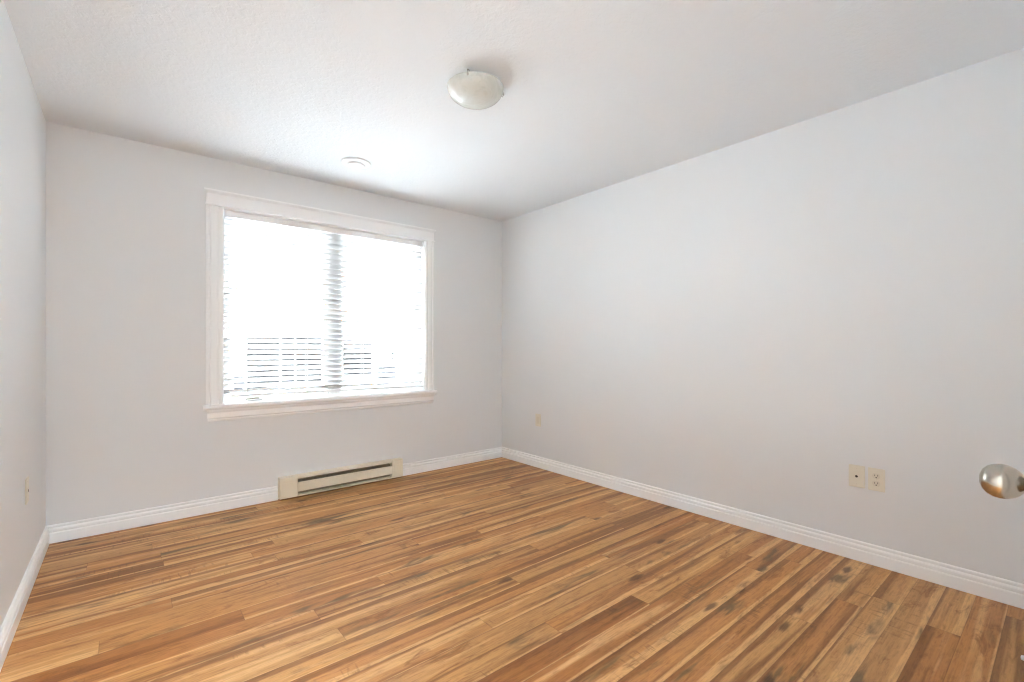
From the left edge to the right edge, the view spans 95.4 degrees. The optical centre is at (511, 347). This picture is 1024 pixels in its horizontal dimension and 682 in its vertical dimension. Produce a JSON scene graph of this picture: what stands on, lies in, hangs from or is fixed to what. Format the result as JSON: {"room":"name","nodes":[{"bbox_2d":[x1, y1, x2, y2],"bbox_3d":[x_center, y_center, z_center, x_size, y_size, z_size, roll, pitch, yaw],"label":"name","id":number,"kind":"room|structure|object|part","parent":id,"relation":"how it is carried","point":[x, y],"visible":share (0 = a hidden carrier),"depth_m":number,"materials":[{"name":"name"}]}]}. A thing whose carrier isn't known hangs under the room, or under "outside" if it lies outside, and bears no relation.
{"room":"empty bedroom","nodes":[
{"label":"empty bedroom","id":0,"kind":"room"},
{"bbox_2d":[0,0,45,627],"bbox_3d":[-0.975,-0.086,0.529,0.120,2.440,5.860,0,0,-40],"label":"wall","id":1,"kind":"structure","parent":0,"point":[22,120],"depth_m":2.06,"materials":[{"name":"paint"}]},
{"bbox_2d":[0,526,49,671],"bbox_3d":[-1.481,1.083,1.246,0.017,0.103,3.770,0,0,-40],"label":"baseboard","id":2,"kind":"structure","parent":1,"relation":"attached to","point":[9,626],"depth_m":1.98,"materials":[{"name":"white paint"}]},
{"bbox_2d":[25,476,28,504],"bbox_3d":[-2.243,0.662,2.156,0.008,0.117,0.072,0,0,-40],"label":"phone jack plate","id":3,"kind":"object","parent":1,"relation":"attached to","point":[27,478],"visible":1,"depth_m":2.15,"materials":[{"name":"beige plastic"}]},
{"bbox_2d":[46,121,501,525],"bbox_3d":[-1.452,-0.086,3.831,3.364,2.440,0.170,0,0,-40],"label":"wall","id":4,"kind":"structure","parent":0,"point":[128,428],"depth_m":3.07,"materials":[{"name":"paint"}]},
{"bbox_2d":[48,447,501,543],"bbox_3d":[-1.393,1.083,3.759,3.364,0.103,0.017,0,0,-40],"label":"baseboard","id":5,"kind":"structure","parent":4,"relation":"attached to","point":[77,529],"depth_m":3.12,"materials":[{"name":"white paint"}]},
{"bbox_2d":[203,187,436,421],"bbox_3d":[-1.451,-0.287,3.800,1.811,1.593,0.210,0,0,-40],"label":"window","id":6,"kind":"structure","parent":4,"relation":"in","point":[218,407],"depth_m":3.55,"materials":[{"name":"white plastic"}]},
{"bbox_3d":[-2.050,-0.290,3.212,0.101,1.368,0.019,0,0,-40],"label":"casing","id":7,"kind":"part","parent":6,"relation":"part of","materials":[{"name":"white paint"}]},
{"bbox_3d":[-1.803,-0.289,3.596,0.744,1.345,0.043,0,0,-40],"label":"sash","id":8,"kind":"part","parent":6,"relation":"part of","materials":[{"name":"glass"}]},
{"bbox_3d":[-1.403,-1.029,3.741,1.796,0.110,0.032,0,0,-40],"label":"head casing","id":9,"kind":"part","parent":6,"relation":"part of","materials":[{"name":"white paint"}]},
{"bbox_2d":[224,210,422,396],"bbox_3d":[-1.436,-0.301,3.791,1.567,1.335,0.058,0,0,-40],"label":"blind","id":10,"kind":"object","parent":6,"relation":"attached to","point":[245,234],"visible":0.94,"depth_m":3.69,"materials":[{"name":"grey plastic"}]},
{"bbox_3d":[-1.932,-0.288,3.381,0.002,1.268,0.051,0,0,-40],"label":"ladder cord","id":11,"kind":"part","parent":10,"relation":"part of","materials":[{"name":"white fabric"}]},
{"bbox_3d":[-1.609,-0.286,3.649,0.002,1.272,0.051,0,0,-40],"label":"ladder cord","id":12,"kind":"part","parent":10,"relation":"part of","materials":[{"name":"white fabric"}]},
{"bbox_3d":[-1.437,0.351,3.792,1.567,0.031,0.051,0,0,-40],"label":"rail","id":13,"kind":"part","parent":10,"relation":"part of","materials":[{"name":"white plastic"}]},
{"bbox_3d":[-1.177,-0.289,4.116,0.744,1.345,0.043,0,0,-40],"label":"sash","id":14,"kind":"part","parent":6,"relation":"part of","materials":[{"name":"glass"}]},
{"bbox_3d":[-0.758,-0.290,4.285,0.089,1.368,0.019,0,0,-40],"label":"casing","id":15,"kind":"part","parent":6,"relation":"part of","materials":[{"name":"white paint"}]},
{"bbox_2d":[278,457,402,499],"bbox_3d":[-1.348,1.045,3.766,0.986,0.154,0.064,0,0,-40],"label":"baseboard heater","id":16,"kind":"object","parent":4,"relation":"attached to","point":[290,486],"visible":1,"depth_m":3.71,"materials":[{"name":"beige metal"}]},
{"bbox_3d":[-1.657,1.054,3.470,0.093,0.092,0.004,0,0,-40],"label":"panel","id":17,"kind":"part","parent":16,"relation":"part of","materials":[{"name":"beige metal"}]},
{"bbox_2d":[296,459,391,477],"bbox_3d":[-1.339,0.978,3.775,0.760,0.020,0.060,0,0,-40],"label":"hood","id":18,"kind":"object","parent":16,"relation":"attached to","point":[387,462],"depth_m":3.76,"materials":[{"name":"beige metal"}]},
{"bbox_3d":[-1.324,1.052,3.757,0.760,0.072,0.016,0,0,-40],"label":"panel","id":19,"kind":"part","parent":16,"relation":"part of","materials":[{"name":"beige metal"}]},
{"bbox_3d":[-0.985,1.054,4.028,0.068,0.092,0.004,0,0,-40],"label":"panel","id":20,"kind":"part","parent":16,"relation":"part of","materials":[{"name":"beige metal"}]},
{"bbox_2d":[0,457,1023,681],"bbox_3d":[0.461,1.194,1.527,3.664,0.120,5.860,0,0,-40],"label":"floor","id":21,"kind":"structure","parent":0,"point":[501,569],"depth_m":2.06,"materials":[{"name":"brown wood"}]},
{"bbox_2d":[3,0,1023,221],"bbox_3d":[0.413,-1.366,1.584,3.664,0.120,6.010,0,0,-40],"label":"ceiling","id":22,"kind":"structure","parent":0,"point":[598,94],"depth_m":2.20,"materials":[{"name":"white paint"}]},
{"bbox_2d":[341,157,370,168],"bbox_3d":[-1.103,-1.291,3.293,0.200,0.030,0.200,0,0,-40],"label":"ceiling vent","id":23,"kind":"object","parent":22,"relation":"in","point":[351,162],"visible":1,"depth_m":3.26,"materials":[{"name":"white paint"}]},
{"bbox_2d":[447,69,503,109],"bbox_3d":[-0.182,-1.253,2.305,0.283,0.106,0.289,0,0,-40],"label":"ceiling light","id":24,"kind":"object","parent":22,"relation":"attached to","point":[473,90],"visible":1,"depth_m":2.23,"materials":[{"name":"white glass"}]},
{"bbox_2d":[502,48,1023,583],"bbox_3d":[1.130,-0.086,3.447,0.120,2.440,4.060,0,0,-40],"label":"wall","id":25,"kind":"structure","parent":0,"point":[743,325],"depth_m":2.65,"materials":[{"name":"paint"}]},
{"bbox_2d":[535,414,540,426],"bbox_3d":[0.247,0.688,4.411,0.008,0.117,0.072,0,0,-40],"label":"electrical outlet","id":26,"kind":"object","parent":25,"relation":"attached to","point":[537,416],"visible":1,"depth_m":4.40,"materials":[{"name":"beige plastic"}]},
{"bbox_2d":[502,447,1023,608],"bbox_3d":[1.093,1.083,3.384,0.017,0.103,3.770,0,0,-40],"label":"baseboard","id":27,"kind":"structure","parent":25,"relation":"attached to","point":[990,587],"depth_m":2.64,"materials":[{"name":"white paint"}]},
{"bbox_2d":[849,464,864,487],"bbox_3d":[1.842,0.688,2.490,0.008,0.117,0.072,0,0,-40],"label":"plate","id":28,"kind":"object","parent":25,"relation":"attached to","point":[856,472],"visible":1,"depth_m":2.49,"materials":[{"name":"beige plastic"}]},
{"bbox_2d":[868,467,884,492],"bbox_3d":[1.896,0.689,2.425,0.008,0.117,0.072,0,0,-40],"label":"electrical outlet","id":29,"kind":"object","parent":25,"relation":"attached to","point":[876,477],"visible":1,"depth_m":2.42,"materials":[{"name":"beige plastic"}]},
{"bbox_2d":[872,473,879,478],"bbox_3d":[1.895,0.669,2.424,0.004,0.028,0.034,0,0,-40],"label":"receptacle","id":30,"kind":"object","parent":29,"relation":"attached to","point":[874,475],"depth_m":2.42,"materials":[{"name":"beige plastic"}]},
{"bbox_2d":[872,481,879,486],"bbox_3d":[1.895,0.709,2.424,0.004,0.028,0.034,0,0,-40],"label":"receptacle","id":31,"kind":"object","parent":29,"relation":"attached to","point":[874,483],"depth_m":2.42,"materials":[{"name":"beige plastic"}]},
{"bbox_2d":[979,464,1023,498],"bbox_3d":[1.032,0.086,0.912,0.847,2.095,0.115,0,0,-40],"label":"door knob","id":32,"kind":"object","parent":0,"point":[1002,481],"depth_m":0.74,"materials":[{"name":"silver metal"}]},
{"label":"outside","id":33,"kind":"structure","parent":0,"visible":0},
{"bbox_3d":[-33.515,2.484,56.009,140.000,0.200,111.000,0,0,-40],"label":"ground","id":34,"kind":"structure","parent":33,"visible":0},
{"bbox_2d":[229,264,411,393],"bbox_3d":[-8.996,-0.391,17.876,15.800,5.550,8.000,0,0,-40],"label":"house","id":35,"kind":"structure","parent":34,"relation":"on","point":[238,264],"depth_m":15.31,"materials":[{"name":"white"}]},
{"bbox_3d":[-8.164,1.051,13.964,0.328,0.576,0.038,0,0,-40],"label":"skirting panel","id":36,"kind":"part","parent":35,"relation":"part of","materials":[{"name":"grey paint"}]},
{"bbox_3d":[-4.547,0.924,16.968,0.736,0.530,0.038,0,0,-40],"label":"skirting panel","id":37,"kind":"part","parent":35,"relation":"part of","materials":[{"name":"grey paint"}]}
]}

